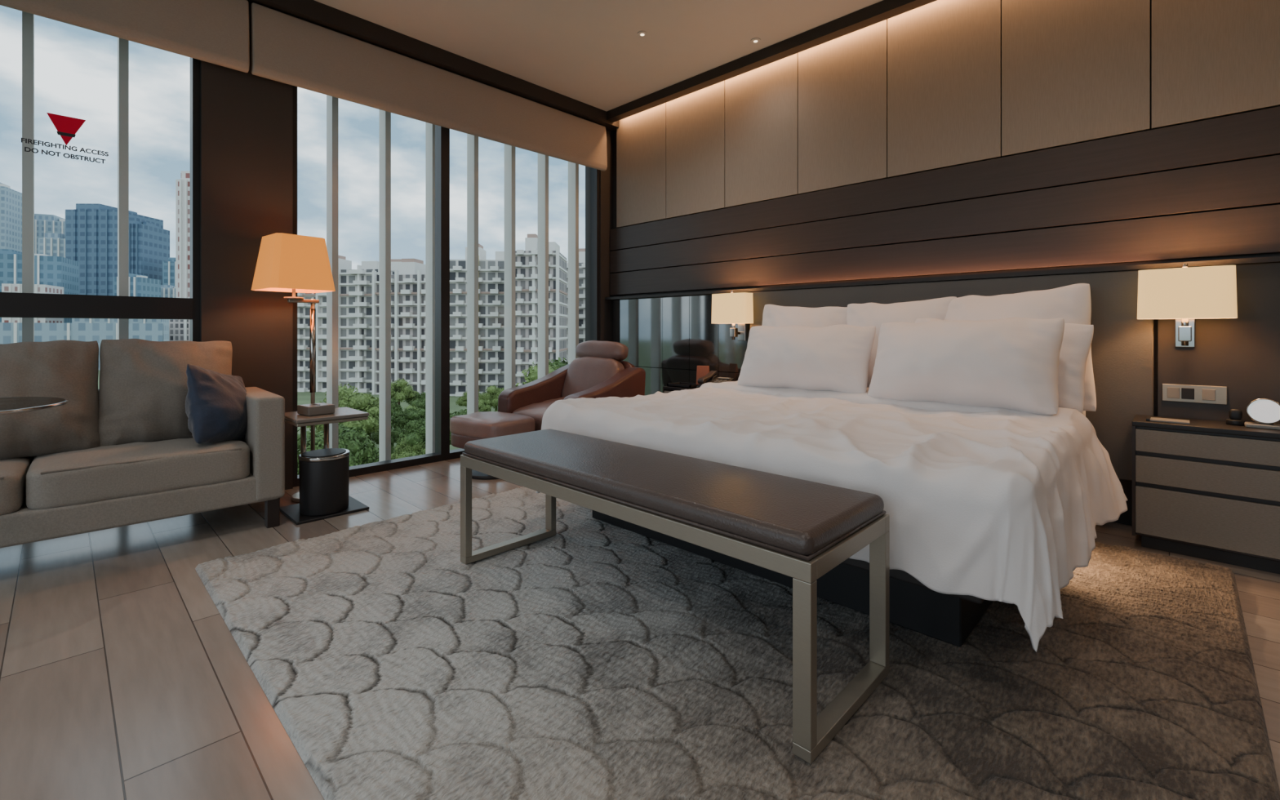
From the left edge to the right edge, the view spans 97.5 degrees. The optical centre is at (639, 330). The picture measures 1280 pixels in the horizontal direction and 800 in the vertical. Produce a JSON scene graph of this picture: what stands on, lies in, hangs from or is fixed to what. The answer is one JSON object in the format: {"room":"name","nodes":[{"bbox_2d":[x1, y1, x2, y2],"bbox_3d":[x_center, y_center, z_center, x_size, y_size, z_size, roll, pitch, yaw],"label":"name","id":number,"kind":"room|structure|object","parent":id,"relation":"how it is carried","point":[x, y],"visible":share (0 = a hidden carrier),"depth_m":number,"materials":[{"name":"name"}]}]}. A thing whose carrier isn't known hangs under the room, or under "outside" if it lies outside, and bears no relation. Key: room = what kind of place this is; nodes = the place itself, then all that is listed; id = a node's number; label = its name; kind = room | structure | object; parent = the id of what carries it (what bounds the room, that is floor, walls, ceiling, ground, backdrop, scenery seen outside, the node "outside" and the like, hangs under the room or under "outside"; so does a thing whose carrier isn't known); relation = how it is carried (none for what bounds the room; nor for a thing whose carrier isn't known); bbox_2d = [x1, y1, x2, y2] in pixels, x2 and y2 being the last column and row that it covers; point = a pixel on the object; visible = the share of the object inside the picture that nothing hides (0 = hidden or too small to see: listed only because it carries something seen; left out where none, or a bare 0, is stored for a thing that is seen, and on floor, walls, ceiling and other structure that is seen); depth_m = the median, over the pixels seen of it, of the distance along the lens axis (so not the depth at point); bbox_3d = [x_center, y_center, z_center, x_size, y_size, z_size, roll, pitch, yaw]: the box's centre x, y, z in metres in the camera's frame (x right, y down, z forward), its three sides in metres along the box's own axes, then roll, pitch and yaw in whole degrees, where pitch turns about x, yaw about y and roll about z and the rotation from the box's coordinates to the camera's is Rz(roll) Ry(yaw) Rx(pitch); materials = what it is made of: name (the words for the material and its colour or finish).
{"room":"hotel room","nodes":[
{"label":"hotel room","id":0,"kind":"room"},
{"bbox_2d":[200,4,613,489],"bbox_3d":[-2.608,-0.540,3.308,0.250,3.080,6.520,0,0,44],"label":"wall","id":1,"kind":"structure","parent":0,"point":[246,118],"depth_m":3.40,"materials":[{"name":"brown wood"}]},
{"bbox_2d":[0,57,199,342],"bbox_3d":[-3.643,-0.375,2.179,0.105,2.750,3.060,0,0,44],"label":"frame","id":2,"kind":"object","parent":1,"relation":"attached to","point":[12,304],"visible":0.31,"depth_m":3.09,"materials":[{"name":"black metal"}]},
{"bbox_2d":[0,0,249,72],"bbox_3d":[-3.471,-1.746,2.163,0.084,0.428,3.275,0,0,44],"label":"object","id":3,"kind":"object","parent":1,"relation":"attached to","point":[216,32],"visible":1,"depth_m":3.06,"materials":[{"name":"fabric"}]},
{"bbox_2d":[22,11,578,462],"bbox_3d":[-2.739,-0.550,3.424,0.140,3.700,6.495,0,0,44],"label":"facade fins","id":4,"kind":"object","parent":1,"relation":"attached to","point":[28,19],"visible":0.27,"depth_m":4.24,"materials":[{"name":"metal"}]},
{"bbox_2d":[293,85,445,487],"bbox_3d":[-1.898,-0.375,3.983,0.100,2.750,1.040,0,0,44],"label":"frame","id":5,"kind":"object","parent":1,"relation":"attached to","point":[439,455],"visible":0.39,"depth_m":4.30,"materials":[{"name":"black metal"}]},
{"bbox_2d":[249,2,607,171],"bbox_3d":[-1.329,-1.746,4.373,0.084,0.428,2.850,0,0,44],"label":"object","id":6,"kind":"object","parent":1,"relation":"attached to","point":[285,48],"visible":1,"depth_m":3.99,"materials":[{"name":"fabric"}]},
{"bbox_2d":[247,0,618,132],"bbox_3d":[-2.501,-2.025,3.189,0.170,0.109,6.500,0,0,44],"label":"trim","id":7,"kind":"structure","parent":1,"relation":"attached to","point":[313,11],"depth_m":4.07,"materials":[{"name":"brown wood"}]},
{"bbox_2d":[445,128,599,460],"bbox_3d":[-0.983,-0.375,4.928,0.100,2.750,1.590,0,0,44],"label":"frame","id":8,"kind":"object","parent":1,"relation":"attached to","point":[594,173],"visible":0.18,"depth_m":4.43,"materials":[{"name":"black metal"}]},
{"bbox_2d":[615,292,750,395],"bbox_3d":[0.331,0.350,4.964,1.546,1.300,0.050,0,0,44],"label":"mirror","id":9,"kind":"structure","parent":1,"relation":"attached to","point":[678,333],"depth_m":4.95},
{"bbox_2d":[606,0,936,122],"bbox_3d":[2.059,-2.039,3.080,6.530,0.079,0.090,0,0,44],"label":"trim","id":10,"kind":"structure","parent":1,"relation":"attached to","point":[883,10],"depth_m":4.08,"materials":[{"name":"brown wood"}]},
{"bbox_2d":[604,256,1279,300],"bbox_3d":[2.092,-0.314,3.208,6.660,0.023,0.120,0,0,44],"label":"trim","id":11,"kind":"structure","parent":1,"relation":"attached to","point":[1272,259],"depth_m":3.17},
{"bbox_2d":[1137,263,1237,347],"bbox_3d":[2.533,-0.114,2.607,0.330,0.388,0.210,0,0,44],"label":"wall sconce","id":12,"kind":"object","parent":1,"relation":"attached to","point":[1184,295],"visible":1,"depth_m":2.54,"materials":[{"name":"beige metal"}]},
{"bbox_2d":[1161,383,1227,404],"bbox_3d":[2.623,0.300,2.656,0.220,0.084,0.013,0,0,44],"label":"outlet panel","id":13,"kind":"object","parent":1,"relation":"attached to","point":[1206,394],"visible":1,"depth_m":2.65,"materials":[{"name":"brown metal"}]},
{"bbox_2d":[1167,386,1179,398],"bbox_3d":[2.569,0.300,2.701,0.044,0.052,0.004,0,0,44],"label":"socket","id":14,"kind":"object","parent":13,"relation":"attached to","point":[1172,392],"depth_m":2.70,"materials":[{"name":"grey plastic"}]},
{"bbox_2d":[1181,387,1194,399],"bbox_3d":[2.605,0.300,2.667,0.044,0.052,0.004,0,0,44],"label":"socket","id":15,"kind":"object","parent":13,"relation":"attached to","point":[1186,393],"depth_m":2.67,"materials":[{"name":"black plastic"}]},
{"bbox_2d":[1202,389,1215,400],"bbox_3d":[2.655,0.300,2.618,0.044,0.052,0.004,0,0,44],"label":"socket","id":16,"kind":"object","parent":13,"relation":"attached to","point":[1207,394],"depth_m":2.62,"materials":[{"name":"grey plastic"}]},
{"bbox_2d":[1157,262,1279,424],"bbox_3d":[3.532,0.350,1.841,2.690,1.300,0.080,0,0,44],"label":"wall panel","id":17,"kind":"object","parent":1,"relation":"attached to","point":[1241,354],"depth_m":2.56,"materials":[{"name":"brown wood"}]},
{"bbox_3d":[-3.644,-0.375,2.181,0.012,2.650,3.000,0,0,44],"label":"glass","id":18,"kind":"object","parent":1,"relation":"attached to","visible":0},
{"bbox_2d":[21,112,108,163],"bbox_3d":[-2.944,-0.994,2.879,0.001,0.213,0.313,0,0,44],"label":"decal","id":19,"kind":"object","parent":18,"relation":"attached to","point":[67,127],"visible":1,"depth_m":2.88,"materials":[{"name":"red"}]},
{"bbox_2d":[314,0,883,111],"bbox_3d":[-0.210,-2.155,0.969,7.050,0.150,6.700,0,0,44],"label":"ceiling","id":20,"kind":"structure","parent":0,"point":[591,52],"depth_m":3.92,"materials":[{"name":"paint"}]},
{"bbox_2d":[637,31,647,37],"bbox_3d":[0.016,-2.075,3.925,0.070,0.010,0.070,0,0,44],"label":"recessed light","id":21,"kind":"object","parent":20,"relation":"in","point":[641,33],"depth_m":3.92,"materials":[{"name":"white"}]},
{"bbox_2d":[751,37,760,44],"bbox_3d":[0.828,-2.075,4.016,0.070,0.010,0.070,0,0,44],"label":"recessed light","id":22,"kind":"object","parent":20,"relation":"in","point":[756,40],"depth_m":4.00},
{"bbox_2d":[0,457,1279,799],"bbox_3d":[-0.210,1.060,0.969,7.050,0.120,6.700,0,0,44],"label":"floor","id":23,"kind":"structure","parent":0,"point":[122,677],"depth_m":1.71,"materials":[{"name":"brown wood"}]},
{"bbox_2d":[0,396,68,414],"bbox_3d":[-2.263,0.623,1.775,0.636,0.753,0.636,0,0,44],"label":"glass side table","id":24,"kind":"object","parent":23,"relation":"on","point":[8,405],"visible":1,"depth_m":1.89,"materials":[{"name":"clear glass"}]},
{"bbox_2d":[0,338,284,547],"bbox_3d":[-2.712,0.519,2.492,1.820,0.963,0.700,0,0,-44],"label":"sofa","id":25,"kind":"object","parent":23,"relation":"on","point":[168,430],"visible":0.98,"depth_m":2.64,"materials":[{"name":"grey fabric"}]},
{"bbox_2d":[0,456,31,515],"bbox_3d":[-2.963,0.655,2.195,0.767,0.211,0.600,0,0,-44],"label":"seat cushion","id":26,"kind":"object","parent":25,"relation":"on","point":[14,470],"depth_m":2.27,"materials":[{"name":"grey fabric"}]},
{"bbox_2d":[0,339,99,459],"bbox_3d":[-2.829,0.317,2.550,0.539,0.554,0.332,-1,-12,-44],"label":"cushion","id":27,"kind":"object","parent":25,"relation":"on","point":[68,370],"depth_m":2.56,"materials":[{"name":"grey fabric"}]},
{"bbox_2d":[26,437,249,509],"bbox_3d":[-2.405,0.655,2.732,0.767,0.210,0.600,0,0,-44],"label":"seat cushion","id":28,"kind":"object","parent":25,"relation":"on","point":[117,474],"depth_m":2.53,"materials":[{"name":"grey fabric"}]},
{"bbox_2d":[97,338,232,446],"bbox_3d":[-2.457,0.315,2.928,0.537,0.551,0.322,3,-15,-44],"label":"cushion","id":29,"kind":"object","parent":25,"relation":"on","point":[143,391],"depth_m":2.79,"materials":[{"name":"grey fabric"}]},
{"bbox_2d":[185,363,247,444],"bbox_3d":[-2.177,0.399,2.928,0.229,0.408,0.425,-16,-12,-8],"label":"pillow","id":30,"kind":"object","parent":25,"relation":"on","point":[216,399],"depth_m":2.80,"materials":[{"name":"fabric"}]},
{"bbox_2d":[251,232,335,502],"bbox_3d":[-2.020,0.227,3.307,0.344,1.544,0.381,0,0,38],"label":"floor lamp","id":31,"kind":"object","parent":23,"relation":"on","point":[286,262],"visible":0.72,"depth_m":3.21,"materials":[{"name":"beige fabric"}]},
{"bbox_2d":[280,406,368,524],"bbox_3d":[-1.768,0.730,3.133,0.360,0.540,0.360,0,0,44],"label":"side table","id":32,"kind":"object","parent":23,"relation":"on","point":[345,414],"visible":0.5,"depth_m":3.06,"materials":[{"name":"wood"}]},
{"bbox_2d":[297,402,334,416],"bbox_3d":[-1.788,0.433,3.098,0.140,0.052,0.140,0,0,36],"label":"tissue box","id":33,"kind":"object","parent":32,"relation":"on","point":[322,408],"visible":1,"depth_m":3.06,"materials":[{"name":"stone"}]},
{"bbox_2d":[297,448,350,515],"bbox_3d":[-1.739,0.828,3.091,0.250,0.314,0.250,0,0,44],"label":"waste bin","id":34,"kind":"object","parent":32,"relation":"on","point":[323,473],"visible":1,"depth_m":3.00,"materials":[{"name":"black metal"}]},
{"bbox_2d":[449,411,534,479],"bbox_3d":[-1.038,0.793,3.944,0.540,0.413,0.400,0,0,36],"label":"footstool","id":35,"kind":"object","parent":23,"relation":"on","point":[464,428],"visible":0.65,"depth_m":3.80,"materials":[{"name":"leather"}]},
{"bbox_2d":[449,411,534,439],"bbox_3d":[-1.038,0.664,3.944,0.540,0.156,0.400,0,0,36],"label":"cushion","id":36,"kind":"object","parent":35,"relation":"on","point":[481,424],"depth_m":3.80,"materials":[{"name":"leather"}]},
{"bbox_2d":[497,340,645,431],"bbox_3d":[-0.517,0.541,4.445,0.820,0.916,0.929,0,0,36],"label":"lounge armchair","id":37,"kind":"object","parent":23,"relation":"on","point":[600,371],"visible":0.61,"depth_m":4.49,"materials":[{"name":"leather"}]},
{"bbox_2d":[561,355,624,396],"bbox_3d":[-0.389,0.435,4.621,0.550,0.452,0.170,0,-20,36],"label":"cushion","id":38,"kind":"object","parent":37,"relation":"on","point":[583,373],"depth_m":4.58,"materials":[{"name":"leather"}]},
{"bbox_2d":[662,386,696,393],"bbox_3d":[0.499,0.725,4.446,0.570,0.550,0.320,0,0,44],"label":"nightstand","id":39,"kind":"object","parent":23,"relation":"on","point":[666,389],"visible":0.14,"depth_m":4.48,"materials":[{"name":"brown wood"}]},
{"bbox_2d":[666,382,698,388],"bbox_3d":[0.361,0.438,4.496,0.240,0.025,0.160,0,0,44],"label":"tray","id":40,"kind":"object","parent":39,"relation":"on","point":[679,384],"visible":0.8,"depth_m":4.46,"materials":[{"name":"black"}]},
{"bbox_2d":[696,365,709,384],"bbox_3d":[0.503,0.365,4.470,0.100,0.170,0.060,0,0,24],"label":"tent card","id":41,"kind":"object","parent":39,"relation":"on","point":[702,371],"visible":0.52,"depth_m":4.46,"materials":[{"name":"red paper"}]},
{"bbox_2d":[696,370,733,388],"bbox_3d":[0.580,0.382,4.299,0.210,0.133,0.220,0,0,38],"label":"telephone","id":42,"kind":"object","parent":39,"relation":"on","point":[712,376],"visible":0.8,"depth_m":4.31,"materials":[{"name":"black plastic"}]},
{"bbox_2d":[195,486,1279,799],"bbox_3d":[0.289,0.987,2.331,3.130,0.024,2.970,0,0,44],"label":"area rug","id":43,"kind":"object","parent":23,"relation":"on","point":[594,659],"visible":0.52,"depth_m":1.59,"materials":[{"name":"carpet"}]},
{"bbox_2d":[460,428,889,764],"bbox_3d":[-0.024,0.720,1.980,1.590,0.508,0.470,0,0,44],"label":"upholstered bench","id":44,"kind":"object","parent":43,"relation":"on","point":[801,530],"visible":1,"depth_m":1.58,"materials":[{"name":"brown leather"}]},
{"bbox_2d":[464,428,884,556],"bbox_3d":[-0.024,0.494,1.980,1.578,0.058,0.460,0,0,44],"label":"cushion","id":45,"kind":"object","parent":44,"relation":"on","point":[768,514],"depth_m":1.65,"materials":[{"name":"brown leather"}]},
{"bbox_2d":[536,269,1153,652],"bbox_3d":[0.966,0.337,2.854,2.375,1.274,2.078,0,0,44],"label":"bed","id":46,"kind":"object","parent":43,"relation":"on","point":[990,420],"visible":0.95,"depth_m":2.46,"materials":[{"name":"fabric"}]},
{"bbox_2d":[737,324,875,392],"bbox_3d":[0.997,0.170,3.445,0.826,0.446,0.356,0,-24,42],"label":"pillow","id":47,"kind":"object","parent":46,"relation":"on","point":[835,358],"depth_m":3.28,"materials":[{"name":"fabric"}]},
{"bbox_2d":[536,382,1127,652],"bbox_3d":[0.757,0.597,2.681,2.315,0.507,1.541,0,0,44],"label":"duvet","id":48,"kind":"object","parent":46,"relation":"on","point":[1000,501],"depth_m":1.87,"materials":[{"name":"fabric"}]},
{"bbox_2d":[867,317,1064,415],"bbox_3d":[1.587,0.161,2.803,0.843,0.472,0.380,-1,-25,47],"label":"pillow","id":49,"kind":"object","parent":46,"relation":"on","point":[1012,366],"depth_m":2.62,"materials":[{"name":"fabric"}]},
{"bbox_2d":[915,318,1093,413],"bbox_3d":[1.806,0.160,2.901,0.263,0.450,0.814,24,-13,-40],"label":"pillow","id":50,"kind":"object","parent":46,"relation":"on","point":[1075,370],"depth_m":2.61,"materials":[{"name":"fabric"}]},
{"bbox_2d":[1132,414,1279,573],"bbox_3d":[2.776,0.708,2.268,1.170,0.585,0.280,0,0,44],"label":"nightstand","id":51,"kind":"object","parent":23,"relation":"on","point":[1208,490],"visible":1,"depth_m":2.41,"materials":[{"name":"brown wood"}]},
{"bbox_2d":[1146,416,1189,424],"bbox_3d":[2.413,0.409,2.564,0.143,0.010,0.106,0,0,44],"label":"notepad","id":52,"kind":"object","parent":51,"relation":"on","point":[1148,418],"visible":1,"depth_m":2.55,"materials":[{"name":"beige paper"}]},
{"bbox_2d":[1226,408,1245,425],"bbox_3d":[2.624,0.380,2.470,0.060,0.069,0.060,0,0,44],"label":"stand","id":53,"kind":"object","parent":51,"relation":"on","point":[1235,415],"visible":1,"depth_m":2.46,"materials":[{"name":"black plastic"}]},
{"bbox_2d":[1244,398,1279,430],"bbox_3d":[2.657,0.351,2.383,0.120,0.128,0.070,0,0,44],"label":"alarm clock","id":54,"kind":"object","parent":51,"relation":"on","point":[1264,411],"visible":1,"depth_m":2.37,"materials":[{"name":"grey plastic"}]},
{"bbox_2d":[609,106,1279,295],"bbox_3d":[2.115,-0.673,3.232,6.660,0.647,0.055,0,0,44],"label":"wall panel","id":55,"kind":"object","parent":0,"point":[1226,163],"depth_m":3.21,"materials":[{"name":"brown wood"}]},
{"bbox_2d":[613,0,1279,525],"bbox_3d":[2.129,-0.540,3.382,7.050,3.080,0.180,0,0,44],"label":"wall","id":56,"kind":"structure","parent":0,"point":[1126,517],"depth_m":2.91,"materials":[{"name":"brown wood"}]},
{"bbox_2d":[711,290,753,341],"bbox_3d":[0.734,-0.114,4.350,0.330,0.388,0.210,0,0,44],"label":"wall sconce","id":57,"kind":"object","parent":56,"relation":"attached to","point":[732,308],"depth_m":4.26,"materials":[{"name":"beige fabric"}]},
{"bbox_2d":[616,0,1279,227],"bbox_3d":[2.147,-1.541,3.200,6.564,1.073,0.055,0,0,44],"label":"wall panel","id":58,"kind":"object","parent":56,"relation":"attached to","point":[938,84],"depth_m":3.43,"materials":[{"name":"beige wood"}]},
{"label":"outside","id":59,"kind":"structure","parent":0,"visible":0},
{"bbox_2d":[97,370,497,462],"bbox_3d":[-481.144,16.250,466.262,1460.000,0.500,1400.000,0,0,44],"label":"ground","id":60,"kind":"structure","parent":59,"point":[303,397],"depth_m":127.06,"materials":[{"name":"green plant"}]},
{"bbox_2d":[0,182,22,252],"bbox_3d":[-506.004,-50.675,440.207,23.409,133.350,30.800,0,0,-26],"label":"office tower","id":61,"kind":"structure","parent":60,"relation":"on","point":[11,200],"depth_m":439.08,"materials":[{"name":"glass"}]},
{"bbox_2d":[1,283,63,323],"bbox_3d":[-334.854,-4.500,309.695,17.088,41.000,20.800,0,0,-25],"label":"office tower","id":62,"kind":"structure","parent":60,"relation":"on","point":[6,287],"depth_m":303.47,"materials":[{"name":"white concrete"}]},
{"bbox_2d":[0,248,79,323],"bbox_3d":[-363.562,-14.975,326.224,46.573,61.950,30.800,0,0,-31],"label":"office tower","id":63,"kind":"structure","parent":60,"relation":"on","point":[58,271],"depth_m":322.65,"materials":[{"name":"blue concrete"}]},
{"bbox_2d":[34,213,65,253],"bbox_3d":[-510.107,-41.750,491.880,27.857,115.500,30.800,0,0,-25],"label":"office tower","id":64,"kind":"structure","parent":60,"relation":"on","point":[43,223],"depth_m":478.36,"materials":[{"name":"glass"}]},
{"bbox_2d":[38,232,65,257],"bbox_3d":[-440.785,-28.625,432.847,20.591,89.250,30.800,0,0,-17],"label":"office tower","id":65,"kind":"structure","parent":60,"relation":"on","point":[52,244],"depth_m":418.66,"materials":[{"name":"glass"}]},
{"bbox_2d":[0,322,163,370],"bbox_3d":[-236.498,6.500,223.738,70.456,19.000,20.800,0,0,-39],"label":"office tower","id":66,"kind":"structure","parent":60,"relation":"on","point":[10,332],"depth_m":222.73,"materials":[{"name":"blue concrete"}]},
{"bbox_2d":[65,203,163,295],"bbox_3d":[-403.521,-39.125,431.922,38.184,110.250,40.800,0,0,-1],"label":"office tower","id":67,"kind":"structure","parent":60,"relation":"on","point":[91,228],"depth_m":412.38,"materials":[{"name":"blue glass"}]},
{"bbox_2d":[71,318,173,341],"bbox_3d":[-297.276,-1.325,324.158,37.363,34.650,30.800,0,0,-30],"label":"office tower","id":68,"kind":"structure","parent":60,"relation":"on","point":[165,322],"depth_m":315.02,"materials":[{"name":"white concrete"}]},
{"bbox_2d":[112,273,160,297],"bbox_3d":[-317.192,-9.725,353.786,14.422,51.450,20.800,0,0,-12],"label":"office tower","id":69,"kind":"structure","parent":60,"relation":"on","point":[140,285],"depth_m":347.85,"materials":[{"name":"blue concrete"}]},
{"bbox_2d":[128,217,169,284],"bbox_3d":[-376.065,-33.875,427.264,12.806,99.750,30.800,0,0,-7],"label":"office tower","id":70,"kind":"structure","parent":60,"relation":"on","point":[148,243],"depth_m":420.51,"materials":[{"name":"blue glass"}]},
{"bbox_2d":[160,284,175,319],"bbox_3d":[-328.242,-7.625,395.534,13.000,47.250,30.800,0,0,-23],"label":"office tower","id":71,"kind":"structure","parent":60,"relation":"on","point":[166,291],"depth_m":382.97,"materials":[{"name":"glass"}]},
{"bbox_2d":[162,257,175,286],"bbox_3d":[-344.116,-19.175,429.693,21.633,70.350,30.800,0,0,-12],"label":"office tower","id":72,"kind":"structure","parent":60,"relation":"on","point":[168,267],"depth_m":413.79,"materials":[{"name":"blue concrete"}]},
{"bbox_2d":[168,319,190,341],"bbox_3d":[-201.729,5.500,268.308,31.305,21.000,20.800,0,0,-19],"label":"office tower","id":73,"kind":"structure","parent":60,"relation":"on","point":[179,330],"depth_m":255.24,"materials":[{"name":"white concrete"}]},
{"bbox_2d":[175,170,190,319],"bbox_3d":[-220.821,-31.250,281.234,13.086,94.500,14.800,0,0,-2],"label":"office tower","id":74,"kind":"structure","parent":60,"relation":"on","point":[183,184],"depth_m":274.37,"materials":[{"name":"white concrete"}]},
{"bbox_2d":[297,423,378,475],"bbox_3d":[-25.763,11.897,45.147,9.001,8.206,8.490,0,0,-25],"label":"tree","id":75,"kind":"object","parent":60,"relation":"on","point":[362,451],"visible":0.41,"depth_m":44.71,"materials":[{"name":"green plant"}]},
{"bbox_2d":[306,383,378,434],"bbox_3d":[-32.051,10.926,61.431,8.292,10.148,8.172,0,0,36],"label":"tree","id":76,"kind":"object","parent":60,"relation":"on","point":[365,402],"visible":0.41,"depth_m":60.64,"materials":[{"name":"green plant"}]},
{"bbox_2d":[297,255,394,392],"bbox_3d":[-80.986,-2.200,153.558,29.025,36.600,15.700,0,0,5],"label":"apartment block","id":77,"kind":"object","parent":60,"relation":"on","point":[355,286],"visible":0.5,"depth_m":146.61,"materials":[{"name":"white concrete"}]},
{"bbox_2d":[367,420,393,442],"bbox_3d":[-33.082,13.127,68.363,5.638,5.747,6.146,0,0,-15],"label":"tree","id":78,"kind":"object","parent":60,"relation":"on","point":[392,425],"visible":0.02,"depth_m":68.26,"materials":[{"name":"green plant"}]},
{"bbox_2d":[368,426,404,453],"bbox_3d":[-29.597,13.799,67.080,4.551,4.403,4.357,0,0,-2],"label":"tree","id":79,"kind":"object","parent":60,"relation":"on","point":[396,432],"visible":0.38,"depth_m":65.92,"materials":[{"name":"green plant"}]},
{"bbox_2d":[391,258,401,271],"bbox_3d":[-80.982,-4.700,203.093,43.026,41.600,15.700,0,0,-1],"label":"apartment block","id":80,"kind":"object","parent":60,"relation":"on","point":[394,262],"visible":0.02,"depth_m":199.46,"materials":[{"name":"white concrete"}]},
{"bbox_2d":[391,397,403,416],"bbox_3d":[-37.725,12.877,81.291,6.399,6.246,7.313,0,0,23],"label":"tree","id":81,"kind":"object","parent":60,"relation":"on","point":[395,407],"visible":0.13,"depth_m":81.26,"materials":[{"name":"green plant"}]},
{"bbox_2d":[372,258,425,395],"bbox_3d":[-57.059,-1.200,146.494,18.405,34.600,15.700,0,0,6],"label":"apartment block","id":82,"kind":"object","parent":60,"relation":"on","point":[407,282],"visible":0.49,"depth_m":140.10,"materials":[{"name":"white concrete"}]},
{"bbox_2d":[391,377,418,404],"bbox_3d":[-42.561,12.163,99.040,6.303,7.673,6.290,0,0,18],"label":"tree","id":83,"kind":"object","parent":60,"relation":"on","point":[400,391],"visible":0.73,"depth_m":97.73,"materials":[{"name":"green plant"}]},
{"bbox_2d":[391,407,425,429],"bbox_3d":[-30.262,13.217,74.815,6.106,5.567,5.759,0,0,40],"label":"tree","id":84,"kind":"object","parent":60,"relation":"on","point":[398,419],"visible":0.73,"depth_m":73.54,"materials":[{"name":"green plant"}]},
{"bbox_2d":[391,435,425,459],"bbox_3d":[-23.586,13.446,57.606,4.174,5.108,4.114,0,0,31],"label":"tree","id":85,"kind":"object","parent":60,"relation":"on","point":[402,451],"visible":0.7,"depth_m":57.15,"materials":[{"name":"green plant"}]},
{"bbox_2d":[401,404,425,419],"bbox_3d":[-30.968,13.103,77.162,4.734,5.794,4.666,0,0,10],"label":"tree","id":86,"kind":"object","parent":60,"relation":"on","point":[408,406],"visible":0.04,"depth_m":77.15,"materials":[{"name":"green plant"}]},
{"bbox_2d":[404,391,425,404],"bbox_3d":[-39.460,13.469,100.656,5.187,5.062,5.927,0,0,-42],"label":"tree","id":87,"kind":"object","parent":60,"relation":"on","point":[417,396],"visible":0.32,"depth_m":99.10,"materials":[{"name":"green plant"}]},
{"bbox_2d":[408,397,425,408],"bbox_3d":[-34.417,13.420,91.089,5.511,5.161,5.298,0,0,-35],"label":"tree","id":88,"kind":"object","parent":60,"relation":"on","point":[421,404],"visible":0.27,"depth_m":89.01,"materials":[{"name":"green plant"}]},
{"bbox_2d":[395,418,451,448],"bbox_3d":[-22.472,12.781,60.441,7.061,6.437,6.660,0,0,-27],"label":"tree","id":89,"kind":"object","parent":60,"relation":"on","point":[415,431],"visible":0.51,"depth_m":58.08,"materials":[{"name":"green plant"}]},
{"bbox_2d":[455,389,481,406],"bbox_3d":[-30.030,13.040,98.921,4.853,5.921,4.864,0,0,40],"label":"tree","id":90,"kind":"object","parent":60,"relation":"on","point":[462,401],"visible":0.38,"depth_m":97.38,"materials":[{"name":"green plant"}]},
{"bbox_2d":[449,408,497,418],"bbox_3d":[-19.420,12.563,66.273,7.352,6.874,6.744,0,0,35],"label":"tree","id":91,"kind":"object","parent":60,"relation":"on","point":[464,411],"visible":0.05,"depth_m":65.05,"materials":[{"name":"green plant"}]},
{"bbox_2d":[449,243,504,396],"bbox_3d":[-40.410,-2.950,144.672,15.466,38.100,15.700,0,0,-4],"label":"apartment block","id":92,"kind":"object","parent":60,"relation":"on","point":[491,272],"visible":0.57,"depth_m":138.13,"materials":[{"name":"white concrete"}]},
{"bbox_2d":[478,399,491,411],"bbox_3d":[-25.678,13.432,88.916,4.211,5.136,4.219,0,0,-7],"label":"tree","id":93,"kind":"object","parent":60,"relation":"on","point":[481,402],"visible":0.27,"depth_m":88.56,"materials":[{"name":"green plant"}]},
{"bbox_2d":[480,384,504,411],"bbox_3d":[-23.493,12.479,92.625,5.785,7.042,5.773,0,0,-26],"label":"tree","id":94,"kind":"object","parent":60,"relation":"on","point":[491,397],"visible":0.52,"depth_m":91.56,"materials":[{"name":"green plant"}]},
{"bbox_2d":[515,361,559,386],"bbox_3d":[-8.677,9.505,58.098,10.613,12.990,10.460,0,0,-32],"label":"tree","id":95,"kind":"object","parent":60,"relation":"on","point":[533,375],"visible":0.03,"depth_m":56.36,"materials":[{"name":"green plant"}]},
{"bbox_2d":[515,234,567,386],"bbox_3d":[-24.389,-3.450,136.265,11.566,39.100,15.700,0,0,1],"label":"apartment block","id":96,"kind":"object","parent":60,"relation":"on","point":[526,260],"visible":0.52,"depth_m":129.92,"materials":[{"name":"white concrete"}]},
{"bbox_2d":[548,357,568,369],"bbox_3d":[-4.691,9.333,59.017,13.795,13.334,14.626,0,0,-3],"label":"tree","id":97,"kind":"object","parent":60,"relation":"on","point":[557,362],"visible":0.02,"depth_m":59.90,"materials":[{"name":"green plant"}]},
{"bbox_2d":[566,248,585,361],"bbox_3d":[-14.393,-3.700,163.058,20.600,39.600,15.700,0,0,7],"label":"apartment block","id":98,"kind":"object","parent":60,"relation":"on","point":[581,251],"visible":0.09,"depth_m":156.86,"materials":[{"name":"white concrete"}]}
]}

